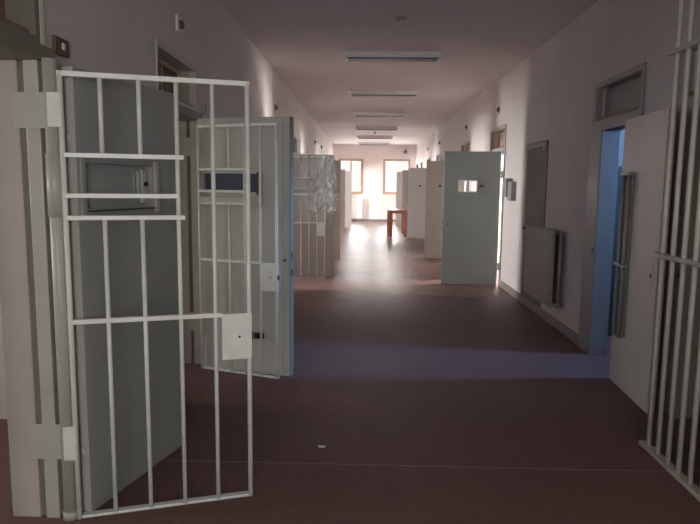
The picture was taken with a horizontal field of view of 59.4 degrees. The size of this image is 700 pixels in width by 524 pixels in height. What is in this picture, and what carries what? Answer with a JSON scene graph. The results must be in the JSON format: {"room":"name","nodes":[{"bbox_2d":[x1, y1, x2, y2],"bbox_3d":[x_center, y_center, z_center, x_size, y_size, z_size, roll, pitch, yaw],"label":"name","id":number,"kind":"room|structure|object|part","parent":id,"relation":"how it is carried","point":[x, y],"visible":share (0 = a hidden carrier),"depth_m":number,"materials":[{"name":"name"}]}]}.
{"room":"prison interior","nodes":[
{"label":"prison interior","id":0,"kind":"room"},
{"bbox_2d":[0,305,6,418],"bbox_3d":[-3.233,-0.631,4.037,3.325,3.380,0.120,1,7,1],"label":"wall partition","id":1,"kind":"structure","parent":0,"point":[3,406],"depth_m":4.13,"materials":[{"name":"paint"}]},
{"bbox_2d":[43,0,332,154],"bbox_3d":[-1.266,-1.565,11.682,0.215,3.380,31.500,1,7,1],"label":"wall","id":2,"kind":"structure","parent":0,"point":[103,36],"depth_m":4.96,"materials":[{"name":"paint"}]},
{"bbox_2d":[0,0,76,521],"bbox_3d":[-1.457,-0.387,2.283,0.318,3.370,1.190,1,7,1],"label":"trim","id":3,"kind":"structure","parent":2,"relation":"attached to","point":[33,300],"depth_m":2.80,"materials":[{"name":"grey metal"}]},
{"bbox_3d":[-1.533,-1.085,2.175,0.040,0.360,1.025,1,7,1],"label":"transom sash","id":4,"kind":"part","parent":3,"relation":"part of","materials":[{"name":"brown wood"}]},
{"bbox_3d":[-1.470,-0.940,2.191,0.110,0.030,0.985,1,7,1],"label":"transom sill","id":5,"kind":"part","parent":3,"relation":"part of","materials":[{"name":"brown wood"}]},
{"bbox_3d":[-1.328,0.170,2.817,0.062,2.135,0.062,1,7,1],"label":"hinge post","id":6,"kind":"part","parent":3,"relation":"part of","materials":[{"name":"white metal"}]},
{"bbox_2d":[52,35,69,57],"bbox_3d":[-1.364,-1.018,2.902,0.026,0.080,0.136,1,7,1],"label":"switch box","id":7,"kind":"object","parent":2,"relation":"attached to","point":[60,45],"visible":0.94,"depth_m":2.88,"materials":[{"name":"brown plastic"}]},
{"bbox_2d":[62,66,181,511],"bbox_3d":[-1.167,0.125,3.272,0.145,2.106,0.880,3,7,16],"label":"door","id":8,"kind":"structure","parent":2,"relation":"in","point":[80,100],"depth_m":3.13,"materials":[{"name":"grey metal"}]},
{"bbox_3d":[-1.145,-0.376,3.087,0.012,0.275,0.600,3,7,16],"label":"hatch frame","id":9,"kind":"part","parent":8,"relation":"part of","materials":[{"name":"grey metal"}]},
{"bbox_3d":[-1.124,-0.411,3.252,0.016,0.135,0.015,3,7,16],"label":"slide rail","id":10,"kind":"part","parent":8,"relation":"part of","materials":[{"name":"metal"}]},
{"bbox_3d":[-1.110,-0.407,3.296,0.020,0.175,0.035,3,7,16],"label":"slide rail","id":11,"kind":"part","parent":8,"relation":"part of","materials":[{"name":"metal"}]},
{"bbox_3d":[-1.056,-0.409,3.351,0.014,0.267,0.030,3,7,16],"label":"hatch trim","id":12,"kind":"part","parent":8,"relation":"part of","materials":[{"name":"metal"}]},
{"bbox_2d":[46,70,253,519],"bbox_3d":[-0.911,0.185,2.928,0.890,2.082,0.053,-2,7,-17],"label":"gate","id":13,"kind":"object","parent":2,"relation":"attached to","point":[236,327],"visible":1,"depth_m":2.90,"materials":[{"name":"white metal"}]},
{"bbox_3d":[-1.295,-0.669,2.693,0.057,0.150,0.033,1,7,6],"label":"hinge plate","id":14,"kind":"part","parent":13,"relation":"part of","materials":[{"name":"white metal"}]},
{"bbox_3d":[-1.312,0.852,2.883,0.057,0.165,0.033,1,7,6],"label":"hinge plate","id":15,"kind":"part","parent":13,"relation":"part of","materials":[{"name":"white metal"}]},
{"bbox_3d":[-1.046,-0.303,2.816,0.503,0.022,0.022,-2,7,-17],"label":"rail","id":16,"kind":"part","parent":13,"relation":"part of","materials":[{"name":"white metal"}]},
{"bbox_3d":[-1.032,-0.482,2.798,0.530,0.022,0.022,-2,7,-17],"label":"rail","id":17,"kind":"part","parent":13,"relation":"part of","materials":[{"name":"white metal"}]},
{"bbox_3d":[-1.035,-0.204,2.833,0.530,0.022,0.022,-2,7,-17],"label":"rail","id":18,"kind":"part","parent":13,"relation":"part of","materials":[{"name":"white metal"}]},
{"bbox_3d":[-0.960,0.268,2.916,0.696,0.023,0.022,-2,7,-17],"label":"rail","id":19,"kind":"part","parent":13,"relation":"part of","materials":[{"name":"white metal"}]},
{"bbox_3d":[-0.881,-0.835,2.798,0.840,0.024,0.022,-2,7,-17],"label":"rail","id":20,"kind":"part","parent":13,"relation":"part of","materials":[{"name":"white metal"}]},
{"bbox_3d":[-0.908,1.210,3.068,0.840,0.014,0.038,-2,7,-17],"label":"rail","id":21,"kind":"part","parent":13,"relation":"part of","materials":[{"name":"white metal"}]},
{"bbox_3d":[-0.563,0.367,3.049,0.147,0.233,0.032,-2,7,-17],"label":"lock plate","id":22,"kind":"part","parent":13,"relation":"part of","materials":[{"name":"white metal"}]},
{"bbox_2d":[155,38,202,363],"bbox_3d":[-1.395,-0.319,4.888,0.318,2.590,1.165,1,7,1],"label":"trim","id":23,"kind":"structure","parent":2,"relation":"attached to","point":[169,63],"depth_m":5.29,"materials":[{"name":"grey metal"}]},
{"bbox_3d":[-1.467,-1.404,4.732,0.004,0.240,0.880,1,7,1],"label":"transom glass","id":24,"kind":"part","parent":23,"relation":"part of","materials":[{"name":"glass"}]},
{"bbox_3d":[-1.467,-1.404,4.732,0.040,0.360,1.000,1,7,1],"label":"transom sash","id":25,"kind":"part","parent":23,"relation":"part of","materials":[{"name":"beige wood"}]},
{"bbox_3d":[-1.404,-1.259,4.748,0.110,0.030,0.960,1,7,1],"label":"transom sill","id":26,"kind":"part","parent":23,"relation":"part of","materials":[{"name":"brown wood"}]},
{"bbox_2d":[175,14,184,33],"bbox_3d":[-1.298,-1.822,4.705,0.049,0.120,0.120,1,7,1],"label":"lamp","id":27,"kind":"object","parent":2,"relation":"attached to","point":[179,23],"visible":1,"depth_m":4.68,"materials":[{"name":"white plastic"}]},
{"bbox_2d":[201,103,205,115],"bbox_3d":[-1.294,-1.348,5.430,0.034,0.100,0.080,1,7,1],"label":"wall box","id":28,"kind":"object","parent":2,"relation":"attached to","point":[203,106],"visible":0.91,"depth_m":5.39,"materials":[{"name":"plastic"}]},
{"bbox_2d":[197,116,293,375],"bbox_3d":[-0.918,-0.123,5.160,0.918,2.136,0.165,3,8,21],"label":"door","id":29,"kind":"structure","parent":2,"relation":"in","point":[225,180],"depth_m":5.10,"materials":[{"name":"metal"}]},
{"bbox_2d":[200,196,258,204],"bbox_3d":[-0.994,-0.512,5.093,0.570,0.060,0.035,3,7,17],"label":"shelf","id":30,"kind":"object","parent":29,"relation":"on","point":[254,199],"depth_m":5.08,"materials":[{"name":"metal"}]},
{"bbox_3d":[-0.989,-0.652,5.087,0.570,0.210,0.012,3,7,17],"label":"hatch frame","id":31,"kind":"part","parent":29,"relation":"part of","materials":[{"name":"metal"}]},
{"bbox_2d":[196,122,279,378],"bbox_3d":[-0.938,-0.087,5.101,0.793,2.082,0.063,3,8,22],"label":"gate","id":32,"kind":"object","parent":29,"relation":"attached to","point":[269,272],"visible":0.82,"depth_m":5.04,"materials":[{"name":"white metal"}]},
{"bbox_3d":[-1.067,-0.586,5.080,0.454,0.022,0.022,3,8,22],"label":"rail","id":33,"kind":"part","parent":32,"relation":"part of","materials":[{"name":"white metal"}]},
{"bbox_3d":[-1.056,-0.486,5.088,0.480,0.022,0.022,3,8,22],"label":"rail","id":34,"kind":"part","parent":32,"relation":"part of","materials":[{"name":"white metal"}]},
{"bbox_3d":[-1.053,-0.764,5.053,0.480,0.022,0.022,3,8,22],"label":"rail","id":35,"kind":"part","parent":32,"relation":"part of","materials":[{"name":"white metal"}]},
{"bbox_3d":[-0.999,-0.008,5.122,0.614,0.023,0.022,3,8,22],"label":"rail","id":36,"kind":"part","parent":32,"relation":"part of","materials":[{"name":"white metal"}]},
{"bbox_3d":[-0.922,-1.106,4.959,0.758,0.024,0.022,3,8,22],"label":"rail","id":37,"kind":"part","parent":32,"relation":"part of","materials":[{"name":"white metal"}]},
{"bbox_3d":[-0.939,0.939,5.229,0.758,0.014,0.038,3,8,22],"label":"rail","id":38,"kind":"part","parent":32,"relation":"part of","materials":[{"name":"white metal"}]},
{"bbox_3d":[-0.652,0.122,4.998,0.147,0.233,0.032,3,8,22],"label":"lock plate","id":39,"kind":"part","parent":32,"relation":"part of","materials":[{"name":"white metal"}]},
{"bbox_3d":[-0.765,0.621,5.162,0.085,0.050,0.030,3,7,17],"label":"bolt handle","id":40,"kind":"part","parent":29,"relation":"part of","materials":[{"name":"black metal"}]},
{"bbox_3d":[-0.532,-0.029,5.023,0.044,0.140,0.006,3,7,17],"label":"lock plate","id":41,"kind":"part","parent":29,"relation":"part of","materials":[{"name":"metal"}]},
{"bbox_2d":[294,135,296,153],"bbox_3d":[-1.236,-1.263,12.453,0.245,2.590,1.175,1,7,1],"label":"trim","id":42,"kind":"structure","parent":2,"relation":"attached to","point":[295,137],"depth_m":12.77,"materials":[{"name":"grey metal"}]},
{"bbox_2d":[294,156,325,277],"bbox_3d":[-0.774,-0.753,10.444,0.732,2.082,0.059,0,7,-4],"label":"gate","id":43,"kind":"object","parent":2,"relation":"attached to","point":[320,226],"visible":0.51,"depth_m":10.43,"materials":[{"name":"white metal"}]},
{"bbox_3d":[-0.758,-1.773,10.313,0.707,0.024,0.022,0,7,-4],"label":"rail","id":44,"kind":"part","parent":43,"relation":"part of","materials":[{"name":"white metal"}]},
{"bbox_3d":[-0.492,-0.561,10.482,0.147,0.233,0.032,0,7,-4],"label":"lock plate","id":45,"kind":"part","parent":43,"relation":"part of","materials":[{"name":"white metal"}]},
{"bbox_2d":[294,154,334,276],"bbox_3d":[-0.718,-0.778,10.535,0.902,2.106,0.080,0,7,-4],"label":"door","id":46,"kind":"structure","parent":2,"relation":"in","point":[330,159],"depth_m":10.53,"materials":[{"name":"grey metal"}]},
{"bbox_3d":[-0.797,-1.305,10.448,0.530,0.250,0.012,0,7,-4],"label":"hatch frame","id":47,"kind":"part","parent":46,"relation":"part of","materials":[{"name":"grey metal"}]},
{"bbox_2d":[334,160,340,259],"bbox_3d":[-0.653,-1.097,13.055,0.908,2.116,0.067,0,7,-6],"label":"door","id":48,"kind":"structure","parent":2,"relation":"in","point":[337,171],"depth_m":13.07,"materials":[{"name":"grey metal"}]},
{"bbox_2d":[340,170,344,232],"bbox_3d":[-0.538,-2.034,20.560,0.763,2.116,0.067,-1,7,-12],"label":"door","id":49,"kind":"structure","parent":2,"relation":"in","point":[342,193],"depth_m":20.61,"materials":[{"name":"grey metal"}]},
{"bbox_2d":[345,171,351,227],"bbox_3d":[-0.393,-2.345,23.064,0.913,2.116,0.067,0,7,-6],"label":"door","id":50,"kind":"structure","parent":2,"relation":"in","point":[348,174],"depth_m":23.07,"materials":[{"name":"white metal"}]},
{"bbox_2d":[0,221,699,523],"bbox_3d":[0.782,0.200,11.850,11.600,0.120,32.100,1,7,1],"label":"floor","id":51,"kind":"structure","parent":0,"point":[394,364],"depth_m":4.13,"materials":[{"name":"brown tile"}]},
{"bbox_2d":[387,208,407,236],"bbox_3d":[1.550,-1.301,20.060,0.640,0.840,1.300,1,7,1],"label":"wooden table","id":52,"kind":"object","parent":51,"relation":"on","point":[390,212],"visible":0.91,"depth_m":19.44,"materials":[{"name":"red wood"}]},
{"bbox_3d":[1.285,-1.214,19.483,0.136,0.805,0.100,1,7,1],"label":"leg","id":53,"kind":"part","parent":52,"relation":"part of","materials":[{"name":"red wood"}]},
{"bbox_3d":[1.815,-1.353,20.642,0.136,0.805,0.100,1,7,1],"label":"leg","id":54,"kind":"part","parent":52,"relation":"part of","materials":[{"name":"red wood"}]},
{"bbox_3d":[1.785,-1.207,19.471,0.136,0.805,0.100,1,7,1],"label":"leg","id":55,"kind":"part","parent":52,"relation":"part of","materials":[{"name":"red wood"}]},
{"bbox_2d":[162,460,699,472],"bbox_3d":[0.438,1.177,3.533,3.660,0.005,0.010,1,7,1],"label":"trim","id":56,"kind":"structure","parent":51,"relation":"on","point":[162,460],"depth_m":3.53,"materials":[{"name":"metal"}]},
{"bbox_2d":[639,0,699,501],"bbox_3d":[2.053,-0.224,2.820,0.488,2.982,1.714,1,7,1],"label":"barrier","id":57,"kind":"object","parent":51,"relation":"on","point":[687,482],"visible":1,"depth_m":3.43,"materials":[{"name":"grey metal"}]},
{"bbox_3d":[1.820,1.240,3.009,0.056,0.026,1.714,1,7,1],"label":"rail","id":58,"kind":"part","parent":57,"relation":"part of","materials":[{"name":"white metal"}]},
{"bbox_3d":[1.833,0.058,2.861,0.056,0.026,1.714,1,7,1],"label":"rail","id":59,"kind":"part","parent":57,"relation":"part of","materials":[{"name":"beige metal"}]},
{"bbox_3d":[1.846,-1.103,2.716,0.056,0.026,1.714,1,7,1],"label":"rail","id":60,"kind":"part","parent":57,"relation":"part of","materials":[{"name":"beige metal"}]},
{"bbox_2d":[333,145,415,218],"bbox_3d":[1.207,-3.503,27.405,11.600,3.380,0.300,1,7,1],"label":"wall","id":61,"kind":"structure","parent":0,"point":[375,204],"depth_m":27.18,"materials":[{"name":"paint"}]},
{"bbox_2d":[339,159,362,193],"bbox_3d":[0.043,-3.808,27.284,1.090,1.550,0.125,1,7,1],"label":"window","id":62,"kind":"structure","parent":61,"relation":"in","point":[350,160],"depth_m":27.22,"materials":[{"name":"brown wood"}]},
{"bbox_2d":[351,198,361,217],"bbox_3d":[0.268,-2.316,27.341,0.524,1.020,0.160,1,7,1],"label":"radiator","id":63,"kind":"object","parent":61,"relation":"attached to","point":[353,199],"visible":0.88,"depth_m":27.26,"materials":[{"name":"white metal"}]},
{"bbox_2d":[351,219,395,221],"bbox_3d":[1.055,-1.863,27.456,3.620,0.110,0.014,1,7,1],"label":"baseboard","id":64,"kind":"structure","parent":61,"relation":"attached to","point":[365,220],"depth_m":27.45,"materials":[{"name":"paint"}]},
{"bbox_2d":[383,159,409,193],"bbox_3d":[2.052,-3.780,27.236,1.190,1.550,0.125,1,7,1],"label":"window","id":65,"kind":"structure","parent":61,"relation":"in","point":[384,160],"depth_m":27.16,"materials":[{"name":"brown wood"}]},
{"bbox_2d":[219,0,598,144],"bbox_3d":[0.820,-3.287,11.414,11.600,0.150,32.100,1,7,1],"label":"ceiling","id":66,"kind":"structure","parent":0,"point":[305,42],"depth_m":7.91,"materials":[{"name":"paint"}]},
{"bbox_2d":[359,143,389,145],"bbox_3d":[1.003,-4.953,25.768,1.310,0.102,0.200,1,7,1],"label":"ceiling lamp","id":67,"kind":"object","parent":66,"relation":"attached to","point":[385,144],"visible":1,"depth_m":25.69,"materials":[{"name":"metal"}]},
{"bbox_2d":[357,136,392,138],"bbox_3d":[0.911,-4.507,22.197,1.310,0.102,0.200,1,7,1],"label":"ceiling lamp","id":68,"kind":"object","parent":66,"relation":"attached to","point":[359,137],"visible":1,"depth_m":22.12,"materials":[{"name":"metal"}]},
{"bbox_2d":[355,126,398,130],"bbox_3d":[0.822,-4.074,18.725,1.310,0.102,0.200,1,7,1],"label":"ceiling lamp","id":69,"kind":"object","parent":66,"relation":"attached to","point":[357,127],"visible":1,"depth_m":18.64,"materials":[{"name":"metal"}]},
{"bbox_2d":[353,112,405,117],"bbox_3d":[0.730,-3.629,15.154,1.310,0.102,0.200,1,7,1],"label":"ceiling lamp","id":70,"kind":"object","parent":66,"relation":"attached to","point":[356,114],"visible":1,"depth_m":15.07,"materials":[{"name":"metal"}]},
{"bbox_2d":[349,90,418,96],"bbox_3d":[0.639,-3.190,11.632,1.310,0.102,0.200,1,7,1],"label":"ceiling lamp","id":71,"kind":"object","parent":66,"relation":"attached to","point":[353,93],"visible":1,"depth_m":11.55,"materials":[{"name":"metal"}]},
{"bbox_2d":[344,51,441,61],"bbox_3d":[0.573,-2.770,8.269,1.310,0.102,0.200,1,7,1],"label":"ceiling lamp","id":72,"kind":"object","parent":66,"relation":"attached to","point":[413,56],"visible":1,"depth_m":8.19,"materials":[{"name":"metal"}]},
{"bbox_2d":[396,16,405,23],"bbox_3d":[0.543,-2.575,6.540,0.110,0.060,0.110,1,7,1],"label":"smoke detector","id":73,"kind":"object","parent":66,"relation":"attached to","point":[400,19],"visible":1,"depth_m":6.51,"materials":[{"name":"plastic"}]},
{"bbox_2d":[497,156,502,262],"bbox_3d":[4.504,-1.626,12.685,3.650,3.380,0.120,1,7,1],"label":"wall partition","id":74,"kind":"structure","parent":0,"point":[502,156],"depth_m":12.74,"materials":[{"name":"paint"}]},
{"bbox_2d":[416,0,699,334],"bbox_3d":[2.575,-1.511,11.590,0.150,3.380,31.500,1,7,1],"label":"wall","id":75,"kind":"structure","parent":0,"point":[548,95],"depth_m":6.74,"materials":[{"name":"paint"}]},
{"bbox_2d":[396,172,401,225],"bbox_3d":[2.325,-2.458,24.084,1.128,2.146,0.160,4,8,25],"label":"door","id":76,"kind":"structure","parent":75,"relation":"in","point":[399,174],"depth_m":24.27,"materials":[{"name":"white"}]},
{"bbox_2d":[401,170,408,230],"bbox_3d":[2.300,-2.136,21.506,1.166,2.146,0.130,6,9,37],"label":"door","id":77,"kind":"structure","parent":75,"relation":"in","point":[405,173],"depth_m":21.74,"materials":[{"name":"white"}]},
{"bbox_2d":[407,168,425,238],"bbox_3d":[2.302,-1.781,18.666,1.119,2.146,0.302,6,9,37],"label":"door","id":78,"kind":"structure","parent":75,"relation":"in","point":[417,176],"depth_m":18.77,"materials":[{"name":"white metal"}]},
{"bbox_2d":[424,161,465,258],"bbox_3d":[2.109,-1.129,13.433,0.972,2.146,0.097,4,8,25],"label":"door","id":79,"kind":"structure","parent":75,"relation":"in","point":[434,170],"depth_m":13.54,"materials":[{"name":"white metal"}]},
{"bbox_2d":[461,139,470,190],"bbox_3d":[2.614,-1.381,13.742,0.173,2.590,1.280,1,7,1],"label":"trim","id":80,"kind":"structure","parent":75,"relation":"attached to","point":[468,142],"depth_m":13.88,"materials":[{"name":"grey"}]},
{"bbox_2d":[441,151,502,284],"bbox_3d":[1.980,-0.699,9.942,0.953,2.156,0.086,2,7,8],"label":"door","id":81,"kind":"structure","parent":75,"relation":"in","point":[470,220],"depth_m":9.93,"materials":[{"name":"grey metal"}]},
{"bbox_3d":[1.885,-1.216,9.873,0.375,0.245,0.012,2,7,8],"label":"hatch frame","id":82,"kind":"part","parent":81,"relation":"part of","materials":[{"name":"grey metal"}]},
{"bbox_2d":[489,124,506,285],"bbox_3d":[2.528,-0.966,10.414,0.173,2.590,1.270,1,7,1],"label":"trim","id":83,"kind":"structure","parent":75,"relation":"attached to","point":[501,137],"depth_m":10.03,"materials":[{"name":"grey metal"}]},
{"bbox_3d":[2.606,-2.051,10.267,0.040,0.360,1.150,1,7,1],"label":"transom sash","id":84,"kind":"part","parent":83,"relation":"part of","materials":[{"name":"beige wood"}]},
{"bbox_3d":[2.606,-2.051,10.267,0.004,0.240,1.030,1,7,1],"label":"transom glass","id":85,"kind":"part","parent":83,"relation":"part of","materials":[{"name":"glass"}]},
{"bbox_2d":[502,178,515,200],"bbox_3d":[2.387,-1.089,9.208,0.100,0.330,0.480,1,7,1],"label":"wall box","id":86,"kind":"object","parent":75,"relation":"attached to","point":[508,186],"visible":1,"depth_m":9.13,"materials":[{"name":"grey plastic"}]},
{"bbox_2d":[521,140,548,306],"bbox_3d":[2.369,-0.510,7.980,0.060,2.055,0.940,1,7,1],"label":"door","id":87,"kind":"structure","parent":75,"relation":"in","point":[537,154],"depth_m":7.90,"materials":[{"name":"metal"}]},
{"bbox_2d":[499,280,577,344],"bbox_3d":[2.475,0.110,11.795,0.014,0.110,31.500,1,7,1],"label":"baseboard","id":88,"kind":"structure","parent":75,"relation":"attached to","point":[570,334],"depth_m":7.48,"materials":[{"name":"paint"}]},
{"bbox_2d":[523,224,562,307],"bbox_3d":[2.303,0.016,7.335,0.143,0.860,1.173,1,7,1],"label":"radiator","id":89,"kind":"object","parent":75,"relation":"attached to","point":[543,245],"visible":1,"depth_m":7.08,"materials":[{"name":"metal"}]},
{"bbox_2d":[573,207,576,218],"bbox_3d":[2.354,-0.516,6.438,0.017,0.120,0.080,1,7,1],"label":"light switch","id":90,"kind":"object","parent":75,"relation":"attached to","point":[574,208],"visible":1,"depth_m":6.42,"materials":[{"name":"paint"}]},
{"bbox_2d":[578,62,646,354],"bbox_3d":[2.402,-0.358,5.534,0.173,2.590,1.110,1,7,1],"label":"trim","id":91,"kind":"structure","parent":75,"relation":"attached to","point":[625,94],"depth_m":5.81,"materials":[{"name":"grey metal"}]},
{"bbox_3d":[2.419,-1.299,5.406,0.100,0.030,0.950,1,7,1],"label":"transom sill","id":92,"kind":"part","parent":91,"relation":"part of","materials":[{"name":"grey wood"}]},
{"bbox_3d":[2.481,-1.442,5.386,0.040,0.360,0.990,1,7,1],"label":"transom sash","id":93,"kind":"part","parent":91,"relation":"part of","materials":[{"name":"grey metal"}]},
{"bbox_2d":[605,76,640,115],"bbox_3d":[2.431,-1.458,5.386,0.010,0.250,0.930,1,7,1],"label":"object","id":94,"kind":"structure","parent":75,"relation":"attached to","point":[622,96],"depth_m":5.45,"materials":[{"name":"grey glass"}]},
{"bbox_2d":[609,107,676,413],"bbox_3d":[2.169,-0.029,4.663,0.137,2.141,0.858,2,7,7],"label":"door","id":95,"kind":"structure","parent":75,"relation":"in","point":[643,174],"depth_m":4.58,"materials":[{"name":"white metal"}]},
{"bbox_3d":[2.159,-0.058,4.927,0.036,1.300,0.035,1,7,5],"label":"rod","id":96,"kind":"part","parent":95,"relation":"part of","materials":[{"name":"grey metal"}]},
{"bbox_3d":[2.148,-0.043,4.804,0.036,1.300,0.035,1,7,5],"label":"rod","id":97,"kind":"part","parent":95,"relation":"part of","materials":[{"name":"grey metal"}]},
{"bbox_3d":[2.131,0.086,4.341,0.006,0.140,0.044,1,7,5],"label":"lock plate","id":98,"kind":"part","parent":95,"relation":"part of","materials":[{"name":"grey metal"}]},
{"bbox_2d":[655,48,699,418],"bbox_3d":[2.358,-0.145,3.833,0.173,2.590,1.260,1,7,1],"label":"trim","id":99,"kind":"structure","parent":75,"relation":"attached to","point":[696,326],"depth_m":4.26,"materials":[{"name":"grey metal"}]},
{"bbox_2d":[608,130,624,335],"bbox_3d":[4.345,-0.857,6.515,3.650,3.380,0.120,1,7,1],"label":"wall partition","id":100,"kind":"structure","parent":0,"point":[622,134],"depth_m":6.56,"materials":[{"name":"blue paint"}]}
]}

